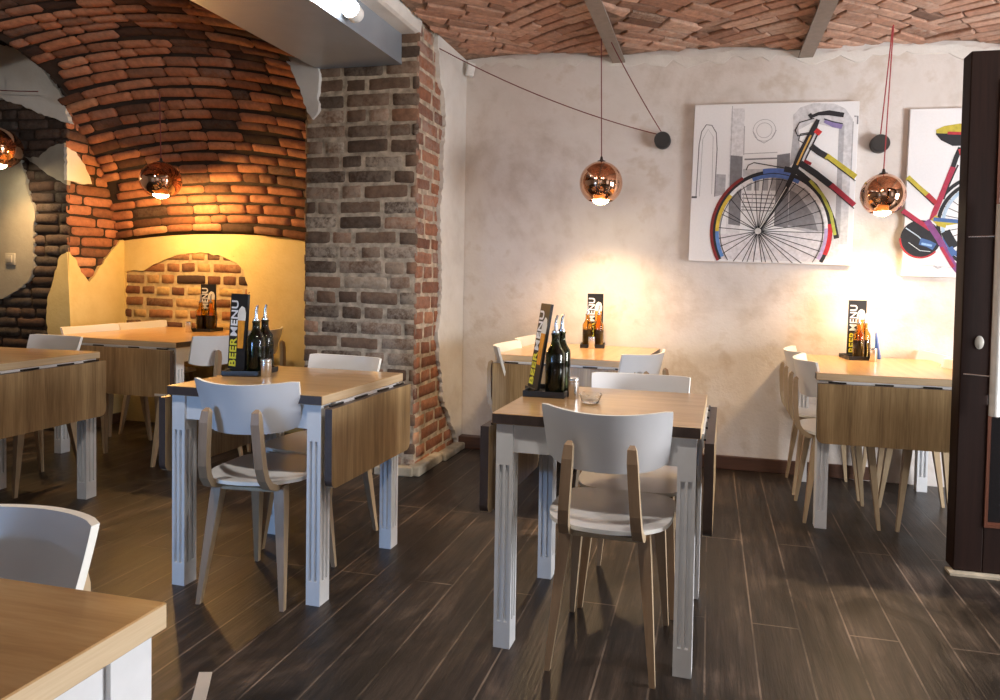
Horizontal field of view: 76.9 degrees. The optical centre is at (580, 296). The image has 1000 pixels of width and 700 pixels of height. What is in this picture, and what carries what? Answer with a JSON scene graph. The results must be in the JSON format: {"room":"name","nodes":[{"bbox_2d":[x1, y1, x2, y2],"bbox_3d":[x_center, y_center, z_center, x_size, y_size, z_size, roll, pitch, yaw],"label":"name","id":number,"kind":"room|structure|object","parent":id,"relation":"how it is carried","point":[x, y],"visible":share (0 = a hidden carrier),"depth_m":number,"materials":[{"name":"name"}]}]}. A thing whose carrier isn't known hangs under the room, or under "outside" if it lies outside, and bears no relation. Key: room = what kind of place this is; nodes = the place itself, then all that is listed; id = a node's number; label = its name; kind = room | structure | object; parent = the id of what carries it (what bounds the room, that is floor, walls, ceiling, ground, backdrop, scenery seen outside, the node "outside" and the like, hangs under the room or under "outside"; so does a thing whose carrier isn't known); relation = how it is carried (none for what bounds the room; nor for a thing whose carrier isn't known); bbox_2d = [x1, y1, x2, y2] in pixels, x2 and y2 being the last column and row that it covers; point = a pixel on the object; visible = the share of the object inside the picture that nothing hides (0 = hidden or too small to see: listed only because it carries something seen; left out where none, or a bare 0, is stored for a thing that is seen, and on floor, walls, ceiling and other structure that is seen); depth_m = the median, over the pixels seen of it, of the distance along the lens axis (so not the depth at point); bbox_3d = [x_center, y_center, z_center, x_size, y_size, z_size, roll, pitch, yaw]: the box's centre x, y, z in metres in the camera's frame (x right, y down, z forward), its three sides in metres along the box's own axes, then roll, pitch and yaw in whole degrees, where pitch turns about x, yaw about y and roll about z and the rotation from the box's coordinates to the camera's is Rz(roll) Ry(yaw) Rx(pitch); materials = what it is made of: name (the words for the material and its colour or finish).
{"room":"restaurant","nodes":[
{"label":"restaurant","id":0,"kind":"room"},
{"bbox_2d":[0,40,123,430],"bbox_3d":[-4.497,-0.387,4.832,2.013,3.225,0.476,1,2,12],"label":"wall","id":1,"kind":"structure","parent":0,"point":[56,216],"depth_m":4.49,"materials":[{"name":"brick"}]},
{"bbox_2d":[5,253,15,264],"bbox_3d":[-4.128,-0.270,4.513,0.084,0.084,0.020,1,2,12],"label":"light switch","id":2,"kind":"object","parent":1,"relation":"attached to","point":[10,258],"visible":1,"depth_m":4.50,"materials":[{"name":"grey plastic"}]},
{"bbox_2d":[0,0,306,240],"bbox_3d":[-3.424,-1.006,3.042,4.411,1.585,3.464,1,2,12],"label":"vault","id":3,"kind":"object","parent":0,"point":[233,109],"visible":0.77,"depth_m":4.24,"materials":[{"name":"orange brick"}]},
{"bbox_2d":[0,90,37,168],"bbox_3d":[-4.287,-1.228,4.297,1.001,0.707,0.285,1,2,12],"label":"pendant lamp","id":4,"kind":"object","parent":3,"relation":"hanging from","point":[11,146],"visible":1,"depth_m":4.21,"materials":[{"name":"orange metal"}]},
{"bbox_2d":[139,92,181,198],"bbox_3d":[-2.858,-1.044,4.249,0.248,0.754,0.248,1,2,12],"label":"pendant lamp","id":5,"kind":"object","parent":3,"relation":"hanging from","point":[160,179],"visible":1,"depth_m":4.18,"materials":[{"name":"orange metal"}]},
{"bbox_2d":[124,234,305,432],"bbox_3d":[-3.117,-0.498,4.854,4.700,2.950,0.205,1,2,12],"label":"wall","id":6,"kind":"structure","parent":0,"point":[164,276],"depth_m":4.69,"materials":[{"name":"paint"}]},
{"bbox_2d":[96,412,125,426],"bbox_3d":[-3.604,0.938,4.680,0.030,0.070,0.410,1,2,12],"label":"baseboard","id":7,"kind":"structure","parent":6,"relation":"attached to","point":[116,417],"depth_m":4.78,"materials":[{"name":"brown wood"}]},
{"bbox_2d":[286,20,466,476],"bbox_3d":[-1.277,-0.322,4.062,0.947,2.723,0.814,1,2,12],"label":"wall pillar","id":8,"kind":"structure","parent":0,"point":[385,146],"depth_m":3.73,"materials":[{"name":"brick"}]},
{"bbox_2d":[191,0,401,68],"bbox_3d":[-1.688,-1.399,1.835,0.550,0.175,3.768,1,2,12],"label":"ceiling beam","id":9,"kind":"structure","parent":8,"relation":"attached to","point":[317,33],"depth_m":3.20,"materials":[{"name":"white paint"}]},
{"bbox_2d":[340,0,363,22],"bbox_3d":[-1.112,-1.387,3.032,0.099,0.096,0.124,1,2,12],"label":"spot lamp","id":10,"kind":"object","parent":9,"relation":"attached to","point":[351,9],"visible":1,"depth_m":2.99,"materials":[{"name":"white plastic"}]},
{"bbox_2d":[0,420,999,699],"bbox_3d":[-1.367,1.151,0.940,9.800,0.060,7.230,1,2,12],"label":"floor","id":11,"kind":"structure","parent":0,"point":[786,607],"depth_m":2.29,"materials":[{"name":"brown wood"}]},
{"bbox_2d":[12,334,82,497],"bbox_3d":[-2.986,0.622,3.401,0.395,0.798,0.422,2,2,16],"label":"dining chair","id":12,"kind":"object","parent":11,"relation":"on","point":[35,341],"visible":0.24,"depth_m":3.54,"materials":[{"name":"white wood"}]},
{"bbox_2d":[0,504,99,590],"bbox_3d":[-0.925,0.734,0.824,0.395,0.798,0.422,1,2,2],"label":"dining chair","id":13,"kind":"object","parent":11,"relation":"on","point":[40,544],"visible":0.62,"depth_m":0.98,"materials":[{"name":"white plastic"}]},
{"bbox_2d":[0,347,105,498],"bbox_3d":[-2.854,0.660,2.990,0.716,0.750,0.600,1,2,10],"label":"table","id":14,"kind":"object","parent":11,"relation":"on","point":[40,389],"visible":1,"depth_m":3.01,"materials":[{"name":"brown wood"}]},
{"bbox_2d":[0,578,165,699],"bbox_3d":[-0.914,0.765,0.581,0.648,0.750,0.600,1,2,12],"label":"table","id":15,"kind":"object","parent":11,"relation":"on","point":[57,643],"visible":1,"depth_m":0.74,"materials":[{"name":"brown wood"}]},
{"bbox_2d":[60,323,151,452],"bbox_3d":[-3.189,0.596,4.182,0.422,0.798,0.395,1,2,12],"label":"dining chair","id":16,"kind":"object","parent":11,"relation":"on","point":[106,419],"visible":0.16,"depth_m":4.28,"materials":[{"name":"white wood"}]},
{"bbox_2d":[54,327,228,453],"bbox_3d":[-2.781,0.628,4.207,0.990,0.750,0.858,2,2,15],"label":"table","id":17,"kind":"object","parent":11,"relation":"on","point":[144,361],"visible":0.48,"depth_m":3.76,"materials":[{"name":"brown wood"}]},
{"bbox_2d":[185,321,191,332],"bbox_3d":[-2.719,0.212,4.331,0.041,0.076,0.041,1,2,12],"label":"shaker","id":18,"kind":"object","parent":17,"relation":"on","point":[188,326],"visible":1,"depth_m":4.32,"materials":[{"name":"glass"}]},
{"bbox_2d":[192,327,222,331],"bbox_3d":[-2.669,0.237,4.447,0.151,0.022,0.160,1,2,0],"label":"condiment caddy","id":19,"kind":"object","parent":17,"relation":"on","point":[217,328],"visible":0.77,"depth_m":4.37,"materials":[{"name":"black plastic"}]},
{"bbox_2d":[196,294,205,328],"bbox_3d":[-2.702,0.113,4.438,0.062,0.257,0.062,1,2,12],"label":"oil bottle","id":20,"kind":"object","parent":19,"relation":"on","point":[200,312],"visible":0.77,"depth_m":4.42,"materials":[{"name":"orange glass"}]},
{"bbox_2d":[201,284,216,327],"bbox_3d":[-2.677,0.076,4.497,0.100,0.326,0.033,1,2,-8],"label":"menu stand","id":21,"kind":"object","parent":19,"relation":"on","point":[207,290],"visible":0.45,"depth_m":4.48,"materials":[{"name":"black plastic"}]},
{"bbox_2d":[208,291,214,299],"bbox_3d":[-2.653,-0.006,4.484,0.048,0.060,0.001,1,4,-8],"label":"picture","id":22,"kind":"object","parent":21,"relation":"on","point":[213,295],"depth_m":4.48},
{"bbox_2d":[206,294,215,328],"bbox_3d":[-2.631,0.114,4.439,0.062,0.257,0.062,1,2,12],"label":"oil bottle","id":23,"kind":"object","parent":19,"relation":"on","point":[210,312],"visible":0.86,"depth_m":4.42,"materials":[{"name":"orange glass"}]},
{"bbox_2d":[118,320,195,433],"bbox_3d":[-3.108,0.587,4.572,0.422,0.798,0.395,1,2,12],"label":"dining chair","id":24,"kind":"object","parent":11,"relation":"on","point":[188,371],"visible":0.22,"depth_m":4.58,"materials":[{"name":"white wood"}]},
{"bbox_2d":[150,335,242,466],"bbox_3d":[-2.329,0.623,3.840,0.422,0.798,0.395,1,2,12],"label":"dining chair","id":25,"kind":"object","parent":11,"relation":"on","point":[204,350],"visible":0.26,"depth_m":3.70,"materials":[{"name":"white wood"}]},
{"bbox_2d":[192,672,211,699],"bbox_3d":[-0.516,0.753,0.432,0.422,0.798,0.395,1,2,12],"label":"dining chair","id":26,"kind":"object","parent":11,"relation":"on","point":[204,678],"visible":1,"depth_m":0.57,"materials":[{"name":"brown wood"}]},
{"bbox_2d":[194,377,336,611],"bbox_3d":[-1.168,0.688,2.322,0.395,0.798,0.422,1,2,7],"label":"dining chair","id":27,"kind":"object","parent":11,"relation":"on","point":[256,411],"visible":0.91,"depth_m":2.18,"materials":[{"name":"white wood"}]},
{"bbox_2d":[247,326,285,451],"bbox_3d":[-2.272,0.613,4.258,0.422,0.798,0.395,1,2,12],"label":"dining chair","id":28,"kind":"object","parent":11,"relation":"on","point":[276,333],"visible":0.16,"depth_m":4.29,"materials":[{"name":"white wood"}]},
{"bbox_2d":[159,366,410,606],"bbox_3d":[-1.158,0.707,2.521,0.726,0.750,0.565,2,2,13],"label":"table","id":29,"kind":"object","parent":11,"relation":"on","point":[356,422],"visible":0.76,"depth_m":2.33,"materials":[{"name":"brown wood"}]},
{"bbox_2d":[221,366,277,376],"bbox_3d":[-1.382,0.314,2.612,0.151,0.022,0.160,1,2,2],"label":"condiment caddy","id":30,"kind":"object","parent":29,"relation":"on","point":[228,372],"visible":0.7,"depth_m":2.53,"materials":[{"name":"black plastic"}]},
{"bbox_2d":[225,294,249,370],"bbox_3d":[-1.428,0.153,2.597,0.100,0.326,0.038,2,2,24],"label":"menu stand","id":31,"kind":"object","parent":30,"relation":"on","point":[240,303],"visible":0.98,"depth_m":2.59,"materials":[{"name":"black plastic"}]},
{"bbox_2d":[237,320,244,347],"bbox_3d":[-1.410,0.158,2.589,0.040,0.115,0.002,2,-1,24],"label":"picture","id":32,"kind":"object","parent":31,"relation":"attached to","point":[241,324],"depth_m":2.59},
{"bbox_2d":[238,306,245,320],"bbox_3d":[-1.406,0.071,2.591,0.048,0.060,0.001,2,-1,24],"label":"picture","id":33,"kind":"object","parent":31,"relation":"on","point":[242,313],"depth_m":2.59},
{"bbox_2d":[222,370,277,376],"bbox_3d":[-1.382,0.322,2.613,0.151,0.006,0.160,1,2,2],"label":"tray","id":34,"kind":"object","parent":30,"relation":"on","point":[225,372],"depth_m":2.53,"materials":[{"name":"black plastic"}]},
{"bbox_2d":[247,305,264,371],"bbox_3d":[-1.340,0.178,2.578,0.068,0.283,0.068,1,2,12],"label":"oil bottle","id":35,"kind":"object","parent":30,"relation":"on","point":[256,339],"visible":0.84,"depth_m":2.55,"materials":[{"name":"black glass"}]},
{"bbox_2d":[261,304,273,366],"bbox_3d":[-1.342,0.176,2.653,0.068,0.283,0.068,1,2,12],"label":"oil bottle","id":36,"kind":"object","parent":30,"relation":"on","point":[269,338],"visible":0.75,"depth_m":2.64,"materials":[{"name":"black glass"}]},
{"bbox_2d":[260,358,271,377],"bbox_3d":[-1.280,0.290,2.539,0.041,0.076,0.041,1,2,12],"label":"shaker","id":37,"kind":"object","parent":29,"relation":"on","point":[265,363],"visible":1,"depth_m":2.52,"materials":[{"name":"glass"}]},
{"bbox_2d":[261,353,381,549],"bbox_3d":[-1.130,0.676,2.770,0.395,0.798,0.422,2,2,19],"label":"dining chair","id":38,"kind":"object","parent":11,"relation":"on","point":[296,442],"visible":0.28,"depth_m":2.83,"materials":[{"name":"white wood"}]},
{"bbox_2d":[487,340,521,408],"bbox_3d":[-0.299,0.671,3.567,0.422,0.798,0.395,1,2,12],"label":"dining chair","id":39,"kind":"object","parent":11,"relation":"on","point":[509,345],"visible":0.27,"depth_m":3.49,"materials":[{"name":"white wood"}]},
{"bbox_2d":[515,335,535,347],"bbox_3d":[-0.218,0.662,3.956,0.422,0.798,0.395,1,2,12],"label":"dining chair","id":40,"kind":"object","parent":11,"relation":"on","point":[530,339],"visible":0.09,"depth_m":4.08,"materials":[{"name":"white plastic"}]},
{"bbox_2d":[492,343,659,457],"bbox_3d":[0.001,0.698,3.670,0.800,0.750,0.748,2,2,17],"label":"table","id":41,"kind":"object","parent":11,"relation":"on","point":[508,388],"visible":0.3,"depth_m":3.40,"materials":[{"name":"brown wood"}]},
{"bbox_2d":[588,336,594,348],"bbox_3d":[0.070,0.283,3.802,0.041,0.076,0.041,1,2,12],"label":"shaker","id":42,"kind":"object","parent":41,"relation":"on","point":[591,339],"visible":1,"depth_m":3.79,"materials":[{"name":"glass"}]},
{"bbox_2d":[580,342,604,348],"bbox_3d":[0.079,0.307,3.913,0.151,0.022,0.160,1,2,4],"label":"condiment caddy","id":43,"kind":"object","parent":41,"relation":"on","point":[581,344],"visible":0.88,"depth_m":3.83,"materials":[{"name":"black plastic"}]},
{"bbox_2d":[582,305,591,344],"bbox_3d":[0.046,0.182,3.907,0.062,0.257,0.062,1,2,12],"label":"oil bottle","id":44,"kind":"object","parent":43,"relation":"on","point":[587,325],"visible":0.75,"depth_m":3.88,"materials":[{"name":"orange glass"}]},
{"bbox_2d":[587,293,603,335],"bbox_3d":[0.095,0.146,3.962,0.100,0.326,0.033,1,2,4],"label":"menu stand","id":45,"kind":"object","parent":43,"relation":"on","point":[594,300],"visible":0.45,"depth_m":3.95,"materials":[{"name":"black plastic"}]},
{"bbox_2d":[595,302,601,310],"bbox_3d":[0.116,0.064,3.945,0.048,0.060,0.001,1,4,4],"label":"picture","id":46,"kind":"object","parent":45,"relation":"on","point":[598,303],"depth_m":3.94},
{"bbox_2d":[594,305,603,344],"bbox_3d":[0.116,0.184,3.902,0.062,0.257,0.062,1,2,12],"label":"oil bottle","id":47,"kind":"object","parent":43,"relation":"on","point":[598,326],"visible":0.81,"depth_m":3.88,"materials":[{"name":"orange glass"}]},
{"bbox_2d":[479,387,716,678],"bbox_3d":[0.093,0.742,2.159,0.721,0.750,0.555,2,2,13],"label":"table","id":48,"kind":"object","parent":11,"relation":"on","point":[512,442],"visible":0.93,"depth_m":1.97,"materials":[{"name":"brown wood"}]},
{"bbox_2d":[523,384,566,398],"bbox_3d":[-0.115,0.348,2.290,0.151,0.022,0.160,1,2,12],"label":"condiment caddy","id":49,"kind":"object","parent":48,"relation":"on","point":[526,392],"visible":0.52,"depth_m":2.21,"materials":[{"name":"black plastic"}]},
{"bbox_2d":[525,303,553,390],"bbox_3d":[-0.152,0.189,2.301,0.071,0.324,0.100,0,2,-24],"label":"menu stand","id":50,"kind":"object","parent":49,"relation":"on","point":[546,311],"visible":0.98,"depth_m":2.29,"materials":[{"name":"black plastic"}]},
{"bbox_2d":[536,333,544,364],"bbox_3d":[-0.145,0.193,2.283,0.001,0.115,0.040,10,-2,-24],"label":"picture","id":51,"kind":"object","parent":50,"relation":"attached to","point":[542,337],"depth_m":2.28},
{"bbox_2d":[541,317,546,333],"bbox_3d":[-0.131,0.107,2.286,0.002,0.060,0.048,10,-2,-24],"label":"picture","id":52,"kind":"object","parent":50,"relation":"on","point":[544,326],"depth_m":2.28},
{"bbox_2d":[545,315,564,392],"bbox_3d":[-0.090,0.210,2.241,0.069,0.288,0.069,1,2,12],"label":"oil bottle","id":53,"kind":"object","parent":49,"relation":"on","point":[555,355],"visible":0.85,"depth_m":2.22,"materials":[{"name":"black glass"}]},
{"bbox_2d":[558,314,570,391],"bbox_3d":[-0.070,0.208,2.318,0.069,0.288,0.069,1,2,12],"label":"oil bottle","id":54,"kind":"object","parent":49,"relation":"on","point":[566,349],"visible":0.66,"depth_m":2.30,"materials":[{"name":"green glass"}]},
{"bbox_2d":[567,377,578,399],"bbox_3d":[-0.026,0.325,2.210,0.041,0.076,0.041,1,2,12],"label":"shaker","id":55,"kind":"object","parent":48,"relation":"on","point":[572,382],"visible":1,"depth_m":2.19,"materials":[{"name":"glass"}]},
{"bbox_2d":[579,391,601,403],"bbox_3d":[0.035,0.349,2.141,0.082,0.034,0.082,1,2,12],"label":"ashtray","id":56,"kind":"object","parent":48,"relation":"on","point":[586,397],"visible":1,"depth_m":2.12,"materials":[{"name":"clear glass"}]},
{"bbox_2d":[542,403,675,688],"bbox_3d":[0.096,0.723,1.968,0.395,0.798,0.422,2,2,13],"label":"dining chair","id":57,"kind":"object","parent":11,"relation":"on","point":[631,445],"visible":1,"depth_m":1.82,"materials":[{"name":"white laminate"}]},
{"bbox_2d":[575,349,668,486],"bbox_3d":[0.239,0.687,3.387,0.422,0.798,0.395,2,2,40],"label":"dining chair","id":58,"kind":"object","parent":11,"relation":"on","point":[629,363],"visible":0.31,"depth_m":3.20,"materials":[{"name":"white wood"}]},
{"bbox_2d":[577,372,690,619],"bbox_3d":[0.207,0.714,2.376,0.395,0.798,0.422,1,2,12],"label":"dining chair","id":59,"kind":"object","parent":11,"relation":"on","point":[663,480],"visible":0.39,"depth_m":2.32,"materials":[{"name":"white wood"}]},
{"bbox_2d":[779,346,859,500],"bbox_3d":[1.367,0.704,3.579,0.422,0.798,0.395,1,2,12],"label":"dining chair","id":60,"kind":"object","parent":11,"relation":"on","point":[790,351],"visible":0.45,"depth_m":3.52,"materials":[{"name":"brown wood"}]},
{"bbox_2d":[788,353,880,530],"bbox_3d":[1.284,0.714,3.177,0.422,0.798,0.395,1,2,12],"label":"dining chair","id":61,"kind":"object","parent":11,"relation":"on","point":[805,370],"visible":0.66,"depth_m":3.10,"materials":[{"name":"brown wood"}]},
{"bbox_2d":[796,354,951,528],"bbox_3d":[1.558,0.740,3.270,0.730,0.750,0.838,2,2,13],"label":"table","id":62,"kind":"object","parent":11,"relation":"on","point":[892,403],"visible":0.62,"depth_m":2.90,"materials":[{"name":"brown wood"}]},
{"bbox_2d":[839,353,868,360],"bbox_3d":[1.584,0.346,3.565,0.151,0.022,0.160,1,2,4],"label":"condiment caddy","id":63,"kind":"object","parent":62,"relation":"on","point":[842,355],"visible":0.6,"depth_m":3.49,"materials":[{"name":"black plastic"}]},
{"bbox_2d":[846,300,866,355],"bbox_3d":[1.600,0.186,3.614,0.100,0.326,0.033,1,2,4],"label":"menu stand","id":64,"kind":"object","parent":63,"relation":"on","point":[855,307],"visible":0.69,"depth_m":3.60,"materials":[{"name":"black plastic"}]},
{"bbox_2d":[857,309,864,319],"bbox_3d":[1.621,0.104,3.597,0.048,0.060,0.001,1,4,4],"label":"picture","id":65,"kind":"object","parent":64,"relation":"on","point":[861,311],"depth_m":3.60},
{"bbox_2d":[852,313,864,356],"bbox_3d":[1.571,0.223,3.517,0.062,0.257,0.062,1,2,12],"label":"oil bottle","id":66,"kind":"object","parent":63,"relation":"on","point":[858,341],"visible":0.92,"depth_m":3.50,"materials":[{"name":"orange glass"}]},
{"bbox_2d":[862,313,870,356],"bbox_3d":[1.626,0.223,3.562,0.062,0.257,0.062,1,2,12],"label":"oil bottle","id":67,"kind":"object","parent":63,"relation":"on","point":[867,343],"visible":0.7,"depth_m":3.54,"materials":[{"name":"orange glass"}]},
{"bbox_2d":[869,348,876,361],"bbox_3d":[1.622,0.323,3.451,0.041,0.076,0.041,1,2,12],"label":"shaker","id":68,"kind":"object","parent":62,"relation":"on","point":[872,351],"visible":1,"depth_m":3.43,"materials":[{"name":"glass"}]},
{"bbox_2d":[875,332,880,358],"bbox_3d":[1.714,0.284,3.589,0.032,0.150,0.060,2,2,32],"label":"folded card","id":69,"kind":"object","parent":62,"relation":"on","point":[876,335],"visible":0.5,"depth_m":3.57,"materials":[{"name":"white paper"}]},
{"bbox_2d":[862,351,950,507],"bbox_3d":[1.825,0.716,3.489,0.422,0.798,0.395,1,2,12],"label":"dining chair","id":70,"kind":"object","parent":11,"relation":"on","point":[926,355],"visible":0.08,"depth_m":3.37,"materials":[{"name":"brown wood"}]},
{"bbox_2d":[878,359,952,531],"bbox_3d":[1.742,0.725,3.087,0.422,0.798,0.395,1,2,12],"label":"dining chair","id":71,"kind":"object","parent":11,"relation":"on","point":[948,363],"visible":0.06,"depth_m":3.18,"materials":[{"name":"brown wood"}]},
{"bbox_2d":[945,566,999,580],"bbox_3d":[1.960,1.141,2.469,0.920,0.010,0.060,1,2,12],"label":"trim","id":72,"kind":"structure","parent":11,"relation":"on","point":[952,572],"depth_m":2.53,"materials":[{"name":"stone"}]},
{"bbox_2d":[945,50,999,573],"bbox_3d":[2.001,0.081,2.441,0.920,2.108,0.159,1,2,12],"label":"door","id":73,"kind":"structure","parent":72,"relation":"on","point":[973,506],"depth_m":2.52,"materials":[{"name":"brown wood"}]},
{"bbox_2d":[401,0,999,59],"bbox_3d":[0.971,-1.435,1.670,4.470,0.172,4.530,1,2,12],"label":"ceiling","id":74,"kind":"structure","parent":0,"point":[476,29],"depth_m":3.47,"materials":[{"name":"brick"}]},
{"bbox_2d":[439,39,660,204],"bbox_3d":[-0.183,-1.085,3.710,1.425,1.085,0.432,1,2,-1],"label":"pendant lamp","id":75,"kind":"object","parent":74,"relation":"hanging from","point":[601,182],"visible":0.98,"depth_m":3.56,"materials":[{"name":"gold metal"}]},
{"bbox_2d":[584,0,624,62],"bbox_3d":[-0.200,-1.496,1.856,0.084,0.092,4.420,1,2,12],"label":"beam","id":76,"kind":"structure","parent":74,"relation":"attached to","point":[596,8],"depth_m":3.46,"materials":[{"name":"beige paint"}]},
{"bbox_2d":[798,0,838,57],"bbox_3d":[0.916,-1.433,1.625,0.084,0.092,4.420,1,2,12],"label":"beam","id":77,"kind":"structure","parent":74,"relation":"attached to","point":[824,12],"depth_m":3.31,"materials":[{"name":"beige paint"}]},
{"bbox_2d":[860,25,906,215],"bbox_3d":[1.685,-1.017,3.479,0.234,1.154,0.377,1,2,12],"label":"pendant lamp","id":78,"kind":"object","parent":74,"relation":"hanging from","point":[882,194],"visible":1,"depth_m":3.35,"materials":[{"name":"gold metal"}]},
{"bbox_2d":[461,41,999,486],"bbox_3d":[1.669,-0.373,3.813,5.100,2.950,0.298,1,2,12],"label":"wall","id":79,"kind":"structure","parent":0,"point":[532,238],"depth_m":3.96,"materials":[{"name":"paint"}]},
{"bbox_2d":[465,62,475,77],"bbox_3d":[-0.737,-1.522,4.188,0.064,0.095,0.048,0,2,-23],"label":"sensor","id":80,"kind":"object","parent":79,"relation":"attached to","point":[470,69],"visible":0.91,"depth_m":4.17,"materials":[{"name":"white plastic"}]},
{"bbox_2d":[654,131,670,149],"bbox_3d":[0.520,-0.985,3.938,0.104,0.104,0.052,1,2,12],"label":"disc","id":81,"kind":"object","parent":79,"relation":"attached to","point":[662,140],"visible":1,"depth_m":3.92,"materials":[{"name":"black plastic"}]},
{"bbox_2d":[458,434,869,480],"bbox_3d":[1.647,1.061,3.786,5.060,0.085,0.072,1,2,12],"label":"baseboard","id":82,"kind":"structure","parent":79,"relation":"attached to","point":[741,463],"depth_m":3.87,"materials":[{"name":"brown wood"}]},
{"bbox_2d":[688,101,859,264],"bbox_3d":[1.169,-0.687,3.799,0.965,0.968,0.028,3,2,13],"label":"picture","id":83,"kind":"object","parent":79,"relation":"attached to","point":[772,182],"visible":1,"depth_m":3.79},
{"bbox_2d":[869,134,889,153],"bbox_3d":[1.758,-0.894,3.656,0.104,0.104,0.052,1,2,12],"label":"disc","id":84,"kind":"object","parent":79,"relation":"attached to","point":[877,144],"visible":0.93,"depth_m":3.63,"materials":[{"name":"black plastic"}]},
{"bbox_2d":[899,108,961,277],"bbox_3d":[2.354,-0.583,3.539,0.979,0.968,0.027,3,2,13],"label":"picture","id":85,"kind":"object","parent":79,"relation":"attached to","point":[928,238],"visible":0.66,"depth_m":3.60},
{"bbox_3d":[-1.309,-1.752,0.860,10.000,0.350,7.230,1,2,12],"label":"ceiling","id":86,"kind":"structure","parent":0,"visible":0},
{"bbox_2d":[360,0,421,33],"bbox_3d":[-1.681,-1.649,1.839,0.800,0.325,3.790,1,2,12],"label":"trim","id":87,"kind":"structure","parent":86,"relation":"attached to","point":[395,13],"depth_m":3.40,"materials":[{"name":"white paint"}]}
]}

